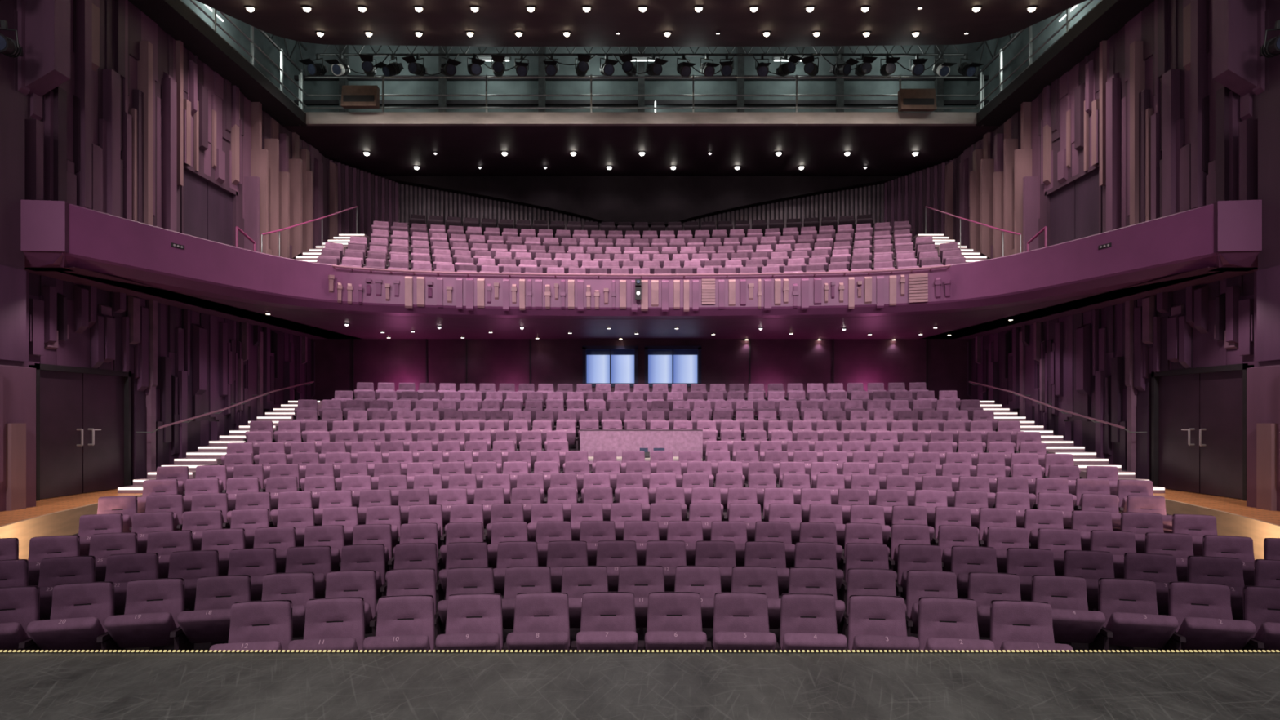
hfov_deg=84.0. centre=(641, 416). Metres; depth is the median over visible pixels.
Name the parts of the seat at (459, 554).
armrest, backrest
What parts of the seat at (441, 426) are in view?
backrest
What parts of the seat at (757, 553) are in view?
backrest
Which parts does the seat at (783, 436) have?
backrest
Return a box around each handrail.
[135,381,314,432]
[261,205,357,256]
[924,205,1021,256]
[968,381,1146,432]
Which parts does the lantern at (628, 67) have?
barn door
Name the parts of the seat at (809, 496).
backrest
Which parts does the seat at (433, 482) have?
backrest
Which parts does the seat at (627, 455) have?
backrest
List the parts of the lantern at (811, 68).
barn door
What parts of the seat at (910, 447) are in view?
backrest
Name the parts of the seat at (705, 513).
backrest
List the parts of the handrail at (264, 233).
rail post, rail post, rail post, rail post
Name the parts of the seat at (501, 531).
backrest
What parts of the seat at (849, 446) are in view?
backrest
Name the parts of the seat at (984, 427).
backrest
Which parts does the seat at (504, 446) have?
backrest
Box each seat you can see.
[0,537,18,559]
[0,559,28,587]
[0,585,39,650]
[21,581,114,650]
[27,534,79,586]
[38,555,95,618]
[78,513,123,555]
[88,532,137,582]
[97,495,137,533]
[99,577,184,650]
[105,552,158,650]
[131,511,173,553]
[137,479,177,512]
[145,494,183,530]
[146,530,192,611]
[151,550,218,650]
[155,466,188,495]
[172,574,251,650]
[178,493,228,530]
[182,510,222,551]
[183,478,219,511]
[187,528,244,610]
[195,465,226,493]
[208,600,292,650]
[213,547,276,644]
[218,442,253,465]
[223,464,264,493]
[223,492,271,528]
[224,453,253,479]
[226,477,259,511]
[230,508,269,548]
[243,421,274,442]
[247,431,272,457]
[253,442,284,464]
[253,526,295,573]
[258,453,286,479]
[261,463,300,492]
[261,572,315,637]
[265,476,297,510]
[269,490,312,527]
[272,421,300,442]
[276,507,314,546]
[277,431,301,454]
[284,546,331,598]
[286,442,315,464]
[287,596,364,650]
[292,452,319,479]
[293,410,317,432]
[297,463,333,491]
[301,421,328,442]
[303,524,344,571]
[304,475,335,508]
[306,431,329,453]
[314,489,352,525]
[319,441,346,463]
[321,506,358,545]
[324,452,351,479]
[324,569,377,636]
[328,421,354,441]
[334,431,358,453]
[334,462,368,490]
[340,544,386,599]
[341,475,371,507]
[351,441,375,462]
[352,524,394,572]
[356,421,380,441]
[356,452,382,476]
[358,488,391,524]
[362,595,436,650]
[363,431,385,452]
[365,505,400,548]
[371,462,400,489]
[372,568,438,636]
[377,475,407,505]
[380,441,404,462]
[382,542,439,601]
[383,420,405,441]
[387,451,413,475]
[389,523,440,581]
[390,431,412,451]
[391,488,430,556]
[406,462,433,488]
[408,420,431,441]
[408,441,432,462]
[408,504,445,546]
[413,474,442,504]
[417,431,439,451]
[418,451,443,474]
[433,420,455,441]
[434,567,494,646]
[435,488,467,527]
[435,542,488,612]
[435,593,506,650]
[436,522,483,579]
[437,440,460,462]
[439,462,465,488]
[442,503,486,545]
[443,431,465,451]
[443,474,476,534]
[448,451,472,474]
[457,420,479,442]
[465,440,487,462]
[469,431,491,450]
[471,462,497,488]
[473,488,504,526]
[478,450,502,473]
[482,420,504,444]
[482,473,511,503]
[484,503,524,545]
[487,521,528,568]
[491,431,517,450]
[492,440,515,468]
[493,541,538,595]
[502,461,528,490]
[502,566,551,629]
[504,591,574,650]
[506,420,528,444]
[506,450,533,473]
[511,487,541,524]
[516,473,546,503]
[517,431,542,450]
[520,440,542,468]
[527,502,564,541]
[531,420,551,444]
[532,450,562,473]
[533,461,559,493]
[535,520,572,566]
[542,431,568,450]
[545,473,580,503]
[546,440,568,468]
[546,487,577,521]
[546,540,587,592]
[555,420,577,450]
[561,450,590,473]
[561,565,608,628]
[564,461,590,493]
[570,502,603,540]
[572,591,641,650]
[579,473,610,502]
[579,520,615,565]
[583,487,613,520]
[590,450,616,473]
[595,461,620,493]
[595,540,641,634]
[609,502,642,540]
[613,473,643,502]
[617,565,664,627]
[619,487,649,520]
[620,450,644,473]
[623,520,659,565]
[626,461,650,488]
[640,591,710,650]
[641,540,686,634]
[648,473,676,506]
[649,450,673,473]
[649,502,682,540]
[655,487,688,520]
[656,461,682,487]
[666,520,702,565]
[674,565,721,628]
[678,450,702,475]
[682,473,709,507]
[686,461,715,487]
[688,487,725,520]
[688,502,721,540]
[694,540,736,592]
[697,420,719,440]
[702,431,716,456]
[703,440,731,461]
[706,450,730,479]
[707,591,778,650]
[711,520,746,566]
[715,473,742,507]
[717,461,746,487]
[718,420,742,440]
[720,431,741,456]
[724,487,762,521]
[728,503,761,541]
[730,440,755,461]
[731,566,781,629]
[735,450,759,479]
[742,420,767,440]
[744,541,789,595]
[745,461,778,487]
[746,431,766,454]
[748,473,776,508]
[755,521,795,568]
[759,440,782,461]
[760,487,794,521]
[764,450,787,480]
[766,420,789,440]
[768,503,801,544]
[771,431,792,451]
[775,593,847,650]
[777,462,810,487]
[782,473,810,504]
[786,440,808,462]
[788,567,848,646]
[791,420,813,440]
[793,451,817,480]
[794,542,846,611]
[796,431,817,451]
[799,522,845,579]
[800,488,831,522]
[808,504,844,546]
[809,462,836,488]
[813,440,836,462]
[816,420,838,440]
[816,474,844,504]
[822,431,844,451]
[822,451,847,474]
[837,488,869,524]
[840,420,862,441]
[841,440,865,462]
[841,523,893,580]
[842,462,869,488]
[842,542,900,611]
[844,568,910,641]
[845,595,919,650]
[848,431,871,451]
[849,504,890,557]
[850,474,879,505]
[852,451,877,475]
[866,420,888,441]
[870,441,893,462]
[875,431,899,451]
[875,462,902,488]
[875,488,907,528]
[883,451,908,475]
[885,475,915,506]
[888,524,930,572]
[889,505,937,545]
[891,420,912,441]
[895,544,942,599]
[898,441,923,462]
[902,431,928,452]
[905,569,957,636]
[907,462,935,489]
[913,452,942,475]
[914,489,947,528]
[916,421,938,442]
[917,596,995,650]
[921,475,955,506]
[928,441,952,465]
[929,431,957,452]
[933,506,982,546]
[937,524,978,571]
[942,421,968,446]
[942,463,970,491]
[945,452,976,476]
[946,410,971,431]
[951,546,997,598]
[954,490,988,528]
[957,441,982,466]
[958,431,987,453]
[958,475,995,507]
[967,572,1021,637]
[969,421,995,446]
[973,410,997,431]
[976,463,1005,493]
[977,453,1011,476]
[977,507,1017,546]
[986,431,1017,453]
[986,526,1029,573]
[988,442,1013,467]
[990,600,1073,650]
[995,476,1037,509]
[995,491,1030,527]
[997,421,1023,445]
[1006,547,1069,644]
[1010,453,1047,477]
[1011,464,1042,493]
[1016,431,1048,475]
[1019,442,1046,467]
[1024,509,1063,548]
[1031,574,1110,650]
[1035,477,1079,510]
[1037,492,1073,528]
[1037,528,1094,610]
[1044,453,1083,478]
[1048,465,1079,495]
[1063,550,1130,650]
[1071,510,1112,551]
[1075,478,1121,513]
[1080,493,1120,531]
[1086,466,1118,495]
[1089,530,1136,611]
[1097,577,1183,650]
[1117,480,1166,513]
[1120,511,1164,553]
[1124,552,1177,650]
[1126,495,1172,533]
[1145,532,1193,582]
[1168,581,1261,650]
[1172,514,1217,555]
[1186,555,1244,618]
[1202,534,1254,586]
[1242,585,1279,650]
[1253,559,1279,587]
[1263,537,1279,559]
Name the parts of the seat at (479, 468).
backrest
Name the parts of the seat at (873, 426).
backrest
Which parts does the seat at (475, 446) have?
backrest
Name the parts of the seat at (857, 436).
backrest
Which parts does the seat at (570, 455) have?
backrest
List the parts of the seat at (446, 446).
backrest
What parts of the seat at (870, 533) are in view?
armrest, backrest, armrest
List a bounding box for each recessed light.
[244,5,256,12]
[301,5,312,12]
[315,31,324,36]
[356,5,368,12]
[362,151,370,155]
[364,31,373,36]
[413,5,424,12]
[413,31,423,36]
[413,165,420,169]
[465,31,475,36]
[469,5,479,12]
[500,151,508,155]
[514,31,523,36]
[525,5,536,12]
[562,31,571,36]
[569,151,577,155]
[581,5,591,12]
[605,165,613,169]
[637,5,648,12]
[638,151,645,155]
[662,31,671,36]
[669,165,676,169]
[693,5,703,12]
[733,165,741,169]
[748,5,759,12]
[761,31,771,36]
[774,151,782,155]
[797,165,804,169]
[804,5,815,12]
[812,31,821,36]
[843,151,851,155]
[859,5,871,12]
[862,31,871,36]
[911,31,920,36]
[911,151,919,155]
[970,5,982,12]
[1026,5,1037,12]
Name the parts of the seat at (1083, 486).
backrest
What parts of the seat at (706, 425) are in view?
backrest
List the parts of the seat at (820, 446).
backrest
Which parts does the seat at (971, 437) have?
backrest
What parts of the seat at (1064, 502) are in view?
backrest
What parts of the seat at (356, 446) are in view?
backrest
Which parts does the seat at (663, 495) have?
backrest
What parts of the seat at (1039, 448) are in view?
backrest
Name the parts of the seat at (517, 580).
backrest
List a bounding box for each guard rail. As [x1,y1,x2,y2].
[235,226,255,251]
[1026,226,1047,251]
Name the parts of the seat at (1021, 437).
backrest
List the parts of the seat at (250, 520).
backrest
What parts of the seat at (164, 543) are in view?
backrest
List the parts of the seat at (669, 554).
backrest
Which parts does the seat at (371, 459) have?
backrest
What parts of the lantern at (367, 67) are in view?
barn door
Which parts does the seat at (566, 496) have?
backrest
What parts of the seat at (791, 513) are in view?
backrest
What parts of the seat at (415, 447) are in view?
backrest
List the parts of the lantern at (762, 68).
barn door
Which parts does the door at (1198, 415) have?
handle, handle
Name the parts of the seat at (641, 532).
backrest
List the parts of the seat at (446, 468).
backrest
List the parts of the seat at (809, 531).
backrest, armrest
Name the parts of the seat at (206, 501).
backrest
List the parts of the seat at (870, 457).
backrest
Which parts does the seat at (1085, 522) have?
backrest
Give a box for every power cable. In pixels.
[335,53,389,74]
[404,53,458,75]
[474,53,528,71]
[543,53,597,65]
[612,53,666,74]
[681,53,735,74]
[751,53,804,74]
[820,53,874,70]
[889,53,943,71]
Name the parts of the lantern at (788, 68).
barn door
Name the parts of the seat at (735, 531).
backrest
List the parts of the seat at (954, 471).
backrest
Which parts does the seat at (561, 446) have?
backrest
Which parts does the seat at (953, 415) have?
backrest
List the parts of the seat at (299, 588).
backrest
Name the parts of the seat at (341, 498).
backrest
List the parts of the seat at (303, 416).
backrest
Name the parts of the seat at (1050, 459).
backrest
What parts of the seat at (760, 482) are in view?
backrest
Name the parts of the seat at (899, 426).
backrest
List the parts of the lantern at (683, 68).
barn door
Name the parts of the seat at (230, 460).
backrest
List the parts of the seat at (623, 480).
backrest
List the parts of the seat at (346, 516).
backrest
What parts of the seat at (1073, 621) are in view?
backrest, armrest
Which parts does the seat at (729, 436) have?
backrest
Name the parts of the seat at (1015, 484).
backrest, armrest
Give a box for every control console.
[640,448,649,457]
[653,448,664,450]
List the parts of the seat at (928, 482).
backrest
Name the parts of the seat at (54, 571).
backrest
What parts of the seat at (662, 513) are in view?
backrest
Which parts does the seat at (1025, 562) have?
backrest, armrest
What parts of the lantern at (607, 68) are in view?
barn door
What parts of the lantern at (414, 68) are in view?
barn door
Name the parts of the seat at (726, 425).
backrest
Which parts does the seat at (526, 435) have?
backrest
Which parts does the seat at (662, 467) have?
backrest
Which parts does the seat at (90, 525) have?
backrest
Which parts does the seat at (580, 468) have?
backrest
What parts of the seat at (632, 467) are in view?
backrest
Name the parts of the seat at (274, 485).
backrest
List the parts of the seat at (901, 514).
backrest, armrest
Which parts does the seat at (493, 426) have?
backrest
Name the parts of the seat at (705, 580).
backrest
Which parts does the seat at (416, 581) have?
armrest, backrest, armrest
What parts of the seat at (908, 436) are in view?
backrest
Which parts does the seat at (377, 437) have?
backrest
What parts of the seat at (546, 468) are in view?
backrest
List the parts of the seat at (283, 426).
backrest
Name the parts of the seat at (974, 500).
backrest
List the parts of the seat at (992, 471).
backrest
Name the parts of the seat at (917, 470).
backrest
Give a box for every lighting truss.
[257,28,307,76]
[315,44,964,56]
[975,28,1025,77]
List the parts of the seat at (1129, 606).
armrest, backrest, armrest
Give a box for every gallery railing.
[180,0,306,112]
[298,75,983,125]
[976,0,1102,113]
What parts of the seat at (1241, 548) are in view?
backrest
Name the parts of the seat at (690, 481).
backrest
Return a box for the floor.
[39,422,1243,650]
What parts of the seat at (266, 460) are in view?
backrest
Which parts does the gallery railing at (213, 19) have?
railing post, railing post, railing post, railing post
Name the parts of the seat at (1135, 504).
backrest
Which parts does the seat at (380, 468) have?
backrest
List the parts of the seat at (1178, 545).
backrest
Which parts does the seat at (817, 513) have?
backrest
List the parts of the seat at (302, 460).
backrest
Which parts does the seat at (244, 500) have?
armrest, backrest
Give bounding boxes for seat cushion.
[0,622,29,650]
[26,617,105,650]
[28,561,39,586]
[39,586,53,618]
[80,536,90,555]
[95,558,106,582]
[104,612,177,648]
[114,582,128,613]
[123,514,132,533]
[137,496,146,512]
[137,533,147,553]
[158,555,169,578]
[173,512,179,530]
[177,480,185,495]
[177,608,231,643]
[183,495,191,511]
[184,578,197,608]
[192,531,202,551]
[208,640,283,650]
[218,480,224,493]
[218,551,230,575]
[220,454,225,465]
[226,466,233,479]
[226,511,231,524]
[227,493,236,511]
[244,431,270,441]
[244,529,254,548]
[250,575,264,600]
[253,442,260,457]
[253,454,259,464]
[263,466,270,479]
[263,479,266,489]
[270,493,279,510]
[270,509,278,527]
[273,431,297,442]
[275,550,286,573]
[284,442,291,454]
[286,453,293,464]
[287,637,358,650]
[292,604,306,637]
[293,419,315,432]
[295,527,305,546]
[298,465,306,479]
[299,478,305,490]
[301,431,325,442]
[311,492,319,508]
[314,508,323,525]
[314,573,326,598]
[315,442,321,453]
[319,453,325,463]
[328,431,339,441]
[331,548,341,571]
[333,465,340,479]
[334,477,342,490]
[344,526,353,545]
[345,441,352,453]
[351,453,357,462]
[351,491,359,507]
[356,431,364,441]
[358,506,367,524]
[362,635,431,650]
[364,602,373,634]
[368,464,374,476]
[371,476,378,489]
[374,441,381,452]
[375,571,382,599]
[382,453,388,462]
[383,430,403,441]
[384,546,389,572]
[385,571,388,581]
[391,490,399,505]
[391,524,399,548]
[400,464,407,475]
[400,506,409,525]
[403,441,409,451]
[407,475,413,488]
[408,430,428,441]
[413,453,418,462]
[429,489,437,504]
[431,441,437,451]
[433,430,453,441]
[433,463,439,474]
[435,632,500,650]
[437,524,441,546]
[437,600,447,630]
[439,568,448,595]
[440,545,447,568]
[441,475,448,488]
[441,505,451,527]
[443,452,448,462]
[457,430,479,442]
[459,441,464,451]
[465,463,471,474]
[466,488,474,504]
[472,452,478,462]
[475,475,483,488]
[482,430,503,444]
[483,505,491,526]
[486,440,490,450]
[486,523,492,544]
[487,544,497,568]
[493,568,506,595]
[497,463,502,473]
[502,452,507,468]
[502,598,515,629]
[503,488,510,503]
[506,430,527,444]
[506,631,568,650]
[510,475,517,490]
[523,504,532,524]
[527,522,537,541]
[528,462,530,473]
[530,452,537,468]
[531,430,551,444]
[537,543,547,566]
[540,488,543,503]
[543,475,551,493]
[544,440,547,450]
[550,567,563,592]
[555,430,575,444]
[559,452,565,468]
[563,504,571,521]
[568,597,582,628]
[571,522,580,540]
[575,631,638,650]
[577,475,583,493]
[581,488,584,502]
[586,542,597,565]
[591,462,595,473]
[602,503,611,520]
[606,566,619,591]
[609,475,617,493]
[614,488,620,502]
[614,522,624,540]
[620,462,626,473]
[634,597,648,627]
[635,542,646,565]
[641,503,649,520]
[642,475,649,488]
[644,631,706,650]
[648,488,656,506]
[650,462,657,473]
[657,522,667,540]
[662,566,675,591]
[675,475,682,487]
[680,462,687,475]
[680,503,686,520]
[684,488,692,507]
[684,542,695,565]
[700,597,714,628]
[702,430,717,439]
[702,440,706,456]
[702,522,711,540]
[708,475,714,487]
[711,462,717,479]
[713,631,776,650]
[719,567,732,592]
[720,430,741,440]
[720,488,728,507]
[720,504,723,519]
[727,440,733,456]
[727,504,728,520]
[733,452,735,461]
[734,543,745,566]
[742,462,748,479]
[742,475,745,487]
[744,430,764,440]
[745,522,755,541]
[754,440,760,454]
[756,488,764,508]
[760,452,764,461]
[764,504,768,521]
[767,598,781,629]
[768,430,789,440]
[773,462,779,480]
[776,568,789,595]
[779,475,782,487]
[781,440,787,451]
[782,632,847,650]
[784,544,795,568]
[787,452,793,462]
[790,523,799,544]
[792,430,813,440]
[792,488,800,504]
[801,505,809,522]
[804,463,811,480]
[808,441,814,451]
[811,475,816,488]
[817,430,838,440]
[817,452,822,462]
[830,489,838,504]
[834,568,844,595]
[835,441,842,451]
[835,463,843,474]
[835,524,844,546]
[835,545,842,568]
[835,600,844,630]
[841,506,850,524]
[842,430,862,441]
[844,475,851,488]
[846,452,853,462]
[852,635,919,650]
[864,441,871,451]
[867,489,875,505]
[868,430,888,441]
[868,464,875,475]
[876,453,883,462]
[879,476,886,488]
[881,524,890,545]
[883,506,892,528]
[893,430,907,441]
[893,441,899,451]
[893,546,897,572]
[900,571,906,599]
[901,464,908,475]
[906,490,915,506]
[907,453,914,462]
[910,602,918,634]
[915,476,922,489]
[921,441,928,452]
[923,431,932,442]
[924,637,995,650]
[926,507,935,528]
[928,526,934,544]
[935,465,942,475]
[939,453,945,465]
[941,548,951,571]
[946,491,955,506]
[948,419,971,431]
[948,431,968,446]
[951,442,957,452]
[951,477,959,491]
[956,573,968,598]
[969,465,976,476]
[969,508,979,528]
[971,453,977,466]
[972,431,995,446]
[974,419,997,431]
[977,604,990,637]
[982,442,986,453]
[982,528,986,546]
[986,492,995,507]
[989,478,996,493]
[995,550,1006,573]
[1000,431,1023,445]
[1000,640,1073,650]
[1004,454,1010,467]
[1004,466,1010,476]
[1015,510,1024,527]
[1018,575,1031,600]
[1027,479,1035,493]
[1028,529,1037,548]
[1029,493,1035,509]
[1038,454,1044,467]
[1041,466,1044,477]
[1051,608,1105,643]
[1053,551,1063,575]
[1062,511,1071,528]
[1067,480,1075,495]
[1072,494,1076,507]
[1080,531,1090,551]
[1084,578,1097,608]
[1106,612,1178,648]
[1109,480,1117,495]
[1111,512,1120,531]
[1112,555,1124,578]
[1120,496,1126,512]
[1134,533,1145,553]
[1154,582,1168,613]
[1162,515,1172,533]
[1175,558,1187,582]
[1177,617,1256,650]
[1191,536,1203,555]
[1228,586,1243,618]
[1242,561,1254,586]
[1253,622,1279,650]
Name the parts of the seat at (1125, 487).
backrest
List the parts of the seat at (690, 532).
backrest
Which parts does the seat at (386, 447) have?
backrest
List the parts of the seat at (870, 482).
backrest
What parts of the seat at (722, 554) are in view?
backrest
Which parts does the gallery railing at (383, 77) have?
railing post, railing post, railing post, railing post, railing post, railing post, railing post, railing post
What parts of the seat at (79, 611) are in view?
armrest, backrest, armrest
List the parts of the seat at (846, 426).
backrest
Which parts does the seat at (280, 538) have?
backrest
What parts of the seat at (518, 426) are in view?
backrest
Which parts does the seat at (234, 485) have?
backrest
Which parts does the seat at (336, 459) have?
backrest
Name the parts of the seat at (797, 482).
backrest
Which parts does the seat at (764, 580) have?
backrest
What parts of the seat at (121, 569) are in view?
backrest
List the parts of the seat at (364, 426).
backrest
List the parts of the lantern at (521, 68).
barn door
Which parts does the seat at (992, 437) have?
backrest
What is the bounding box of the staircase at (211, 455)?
[117,400,322,493]
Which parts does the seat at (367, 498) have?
backrest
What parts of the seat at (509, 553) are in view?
backrest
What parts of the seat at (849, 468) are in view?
backrest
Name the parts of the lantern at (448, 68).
barn door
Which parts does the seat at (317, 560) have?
backrest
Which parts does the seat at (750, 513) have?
backrest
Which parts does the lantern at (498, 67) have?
barn door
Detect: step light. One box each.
[117,487,142,489]
[133,480,145,482]
[147,472,191,474]
[161,465,200,467]
[173,458,216,461]
[186,453,226,454]
[198,446,226,448]
[208,440,244,443]
[219,435,245,437]
[229,431,246,432]
[239,426,275,427]
[257,417,291,418]
[265,412,294,413]
[273,408,294,409]
[288,400,319,402]
[296,256,318,257]
[298,259,316,262]
[302,253,320,254]
[309,248,321,250]
[328,240,350,241]
[333,236,350,238]
[338,234,364,235]
[918,234,943,235]
[932,236,949,238]
[933,240,955,241]
[960,248,973,250]
[961,253,979,254]
[964,256,986,257]
[965,259,984,262]
[979,400,994,402]
[982,408,1009,409]
[993,412,1017,413]
[994,417,1025,418]
[1019,421,1034,422]
[1020,426,1043,427]
[1023,431,1053,432]
[1040,435,1062,437]
[1041,440,1073,443]
[1045,446,1084,448]
[1055,453,1096,454]
[1073,458,1108,461]
[1078,465,1121,467]
[1118,472,1134,474]
[1152,487,1164,489]
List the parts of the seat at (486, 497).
backrest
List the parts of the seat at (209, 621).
armrest, backrest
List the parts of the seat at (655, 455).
backrest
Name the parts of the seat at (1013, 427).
backrest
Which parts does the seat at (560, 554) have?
backrest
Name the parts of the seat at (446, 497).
backrest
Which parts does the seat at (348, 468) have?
backrest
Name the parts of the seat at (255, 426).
backrest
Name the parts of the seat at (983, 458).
backrest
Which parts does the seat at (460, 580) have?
armrest, backrest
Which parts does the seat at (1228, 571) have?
backrest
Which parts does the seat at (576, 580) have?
backrest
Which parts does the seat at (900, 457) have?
backrest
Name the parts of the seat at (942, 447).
backrest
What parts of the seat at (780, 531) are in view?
backrest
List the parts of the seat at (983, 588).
backrest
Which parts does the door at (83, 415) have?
handle, handle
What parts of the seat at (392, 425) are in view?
backrest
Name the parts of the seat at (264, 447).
backrest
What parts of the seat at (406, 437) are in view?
backrest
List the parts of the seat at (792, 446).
backrest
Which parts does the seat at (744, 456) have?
backrest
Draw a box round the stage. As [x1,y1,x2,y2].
[0,653,1279,719]
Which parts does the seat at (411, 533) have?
armrest, backrest, armrest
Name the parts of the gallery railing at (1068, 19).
railing post, railing post, railing post, railing post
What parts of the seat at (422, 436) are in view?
backrest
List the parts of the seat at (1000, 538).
backrest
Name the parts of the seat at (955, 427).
backrest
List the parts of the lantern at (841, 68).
barn door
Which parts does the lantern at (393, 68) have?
barn door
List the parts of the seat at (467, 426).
backrest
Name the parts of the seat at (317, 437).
backrest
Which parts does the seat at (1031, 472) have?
backrest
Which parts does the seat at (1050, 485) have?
backrest, armrest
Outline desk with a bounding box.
[587,456,678,462]
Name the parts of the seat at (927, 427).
backrest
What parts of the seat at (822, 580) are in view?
backrest, armrest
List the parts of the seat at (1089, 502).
backrest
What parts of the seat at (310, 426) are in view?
backrest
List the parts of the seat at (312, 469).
backrest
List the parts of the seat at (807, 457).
backrest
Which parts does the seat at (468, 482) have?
backrest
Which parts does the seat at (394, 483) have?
backrest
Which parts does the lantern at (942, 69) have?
barn door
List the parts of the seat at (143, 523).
backrest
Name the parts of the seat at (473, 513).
armrest, backrest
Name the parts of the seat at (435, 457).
backrest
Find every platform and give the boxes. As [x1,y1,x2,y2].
[0,488,142,559]
[1153,488,1279,559]
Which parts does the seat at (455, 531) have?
armrest, backrest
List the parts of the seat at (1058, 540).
backrest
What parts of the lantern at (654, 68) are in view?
barn door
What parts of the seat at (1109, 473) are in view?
backrest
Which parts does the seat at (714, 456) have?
backrest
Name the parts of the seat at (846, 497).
backrest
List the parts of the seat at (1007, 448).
backrest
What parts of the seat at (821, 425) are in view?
backrest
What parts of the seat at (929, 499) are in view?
backrest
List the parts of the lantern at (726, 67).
barn door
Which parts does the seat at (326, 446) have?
backrest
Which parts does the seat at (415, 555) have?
armrest, backrest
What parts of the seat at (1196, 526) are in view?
backrest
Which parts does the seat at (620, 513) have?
backrest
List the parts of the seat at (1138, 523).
backrest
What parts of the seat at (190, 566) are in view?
armrest, backrest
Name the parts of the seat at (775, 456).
backrest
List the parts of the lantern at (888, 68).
barn door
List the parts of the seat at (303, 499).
armrest, backrest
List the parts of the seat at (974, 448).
backrest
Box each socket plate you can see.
[171,242,184,249]
[1097,242,1111,249]
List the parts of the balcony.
rail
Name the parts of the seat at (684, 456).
backrest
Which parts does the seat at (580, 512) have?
backrest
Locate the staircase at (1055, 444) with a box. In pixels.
[979,400,1164,493]
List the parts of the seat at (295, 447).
backrest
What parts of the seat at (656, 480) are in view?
backrest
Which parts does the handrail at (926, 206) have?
rail post, rail post, rail post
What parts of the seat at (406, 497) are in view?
backrest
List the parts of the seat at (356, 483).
backrest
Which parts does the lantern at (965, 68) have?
barn door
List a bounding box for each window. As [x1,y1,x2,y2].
[582,346,638,386]
[644,346,701,386]
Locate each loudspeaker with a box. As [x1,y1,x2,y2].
[340,85,379,108]
[897,88,936,111]
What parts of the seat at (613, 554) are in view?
backrest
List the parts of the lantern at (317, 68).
barn door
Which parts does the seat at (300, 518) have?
backrest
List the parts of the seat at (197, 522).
backrest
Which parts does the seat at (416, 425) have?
backrest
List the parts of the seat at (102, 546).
backrest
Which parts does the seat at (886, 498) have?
backrest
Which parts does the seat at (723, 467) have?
backrest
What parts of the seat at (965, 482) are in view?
backrest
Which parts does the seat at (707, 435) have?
backrest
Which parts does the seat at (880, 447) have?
backrest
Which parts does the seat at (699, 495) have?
backrest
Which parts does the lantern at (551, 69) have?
barn door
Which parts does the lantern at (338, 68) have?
barn door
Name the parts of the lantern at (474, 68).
barn door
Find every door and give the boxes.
[28,363,131,501]
[180,164,237,246]
[1044,164,1102,246]
[1151,363,1253,501]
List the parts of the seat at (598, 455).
backrest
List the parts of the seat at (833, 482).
backrest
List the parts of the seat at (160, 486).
backrest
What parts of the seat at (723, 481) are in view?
backrest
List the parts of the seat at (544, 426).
backrest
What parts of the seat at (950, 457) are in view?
backrest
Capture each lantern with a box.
[0,19,23,57]
[298,53,328,75]
[324,53,350,75]
[358,53,376,76]
[373,53,404,76]
[401,53,427,76]
[440,53,461,75]
[466,53,485,75]
[491,53,505,76]
[515,53,528,76]
[542,53,558,76]
[574,53,591,76]
[600,53,618,75]
[618,53,636,76]
[644,53,667,75]
[676,53,696,76]
[699,53,719,76]
[719,53,733,76]
[755,53,770,76]
[776,53,801,76]
[800,53,818,76]
[829,53,858,75]
[854,53,877,76]
[880,53,900,75]
[910,53,928,75]
[932,53,956,76]
[956,53,984,76]
[1258,20,1279,57]
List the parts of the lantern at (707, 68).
barn door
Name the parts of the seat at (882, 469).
backrest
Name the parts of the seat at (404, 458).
backrest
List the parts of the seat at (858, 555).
armrest, backrest, armrest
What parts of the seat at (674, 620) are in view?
armrest, backrest, armrest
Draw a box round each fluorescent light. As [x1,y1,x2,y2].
[204,4,223,22]
[475,46,511,61]
[629,46,660,61]
[772,46,807,61]
[1058,4,1078,22]
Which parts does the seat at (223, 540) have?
backrest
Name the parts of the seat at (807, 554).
backrest, armrest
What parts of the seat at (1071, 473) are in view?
backrest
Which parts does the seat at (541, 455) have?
backrest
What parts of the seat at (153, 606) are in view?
armrest, backrest, armrest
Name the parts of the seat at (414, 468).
backrest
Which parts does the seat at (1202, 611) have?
armrest, backrest, armrest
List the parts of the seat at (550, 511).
backrest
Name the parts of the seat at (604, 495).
backrest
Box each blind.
[586,355,609,382]
[611,355,634,382]
[648,355,671,382]
[673,355,697,382]
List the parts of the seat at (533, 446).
backrest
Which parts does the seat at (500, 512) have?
armrest, backrest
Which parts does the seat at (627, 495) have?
backrest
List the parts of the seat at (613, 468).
backrest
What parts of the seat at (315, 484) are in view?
backrest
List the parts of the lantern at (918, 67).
barn door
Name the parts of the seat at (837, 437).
backrest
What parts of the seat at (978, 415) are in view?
backrest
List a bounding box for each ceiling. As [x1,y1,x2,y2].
[195,0,1086,46]
[282,111,999,175]
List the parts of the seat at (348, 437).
backrest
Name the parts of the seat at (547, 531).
backrest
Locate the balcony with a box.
[20,200,1262,338]
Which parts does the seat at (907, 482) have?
backrest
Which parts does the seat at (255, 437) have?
backrest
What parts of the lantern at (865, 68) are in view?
barn door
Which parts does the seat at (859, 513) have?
backrest, armrest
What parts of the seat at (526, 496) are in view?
backrest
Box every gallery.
[128,0,307,125]
[975,0,1154,125]
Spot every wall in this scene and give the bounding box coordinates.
[0,0,398,485]
[0,364,35,511]
[293,40,988,111]
[311,338,971,415]
[377,175,904,226]
[398,183,884,241]
[579,429,702,471]
[884,0,1279,480]
[1246,364,1279,511]
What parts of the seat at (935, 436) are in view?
backrest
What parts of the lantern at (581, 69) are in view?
barn door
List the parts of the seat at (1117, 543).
backrest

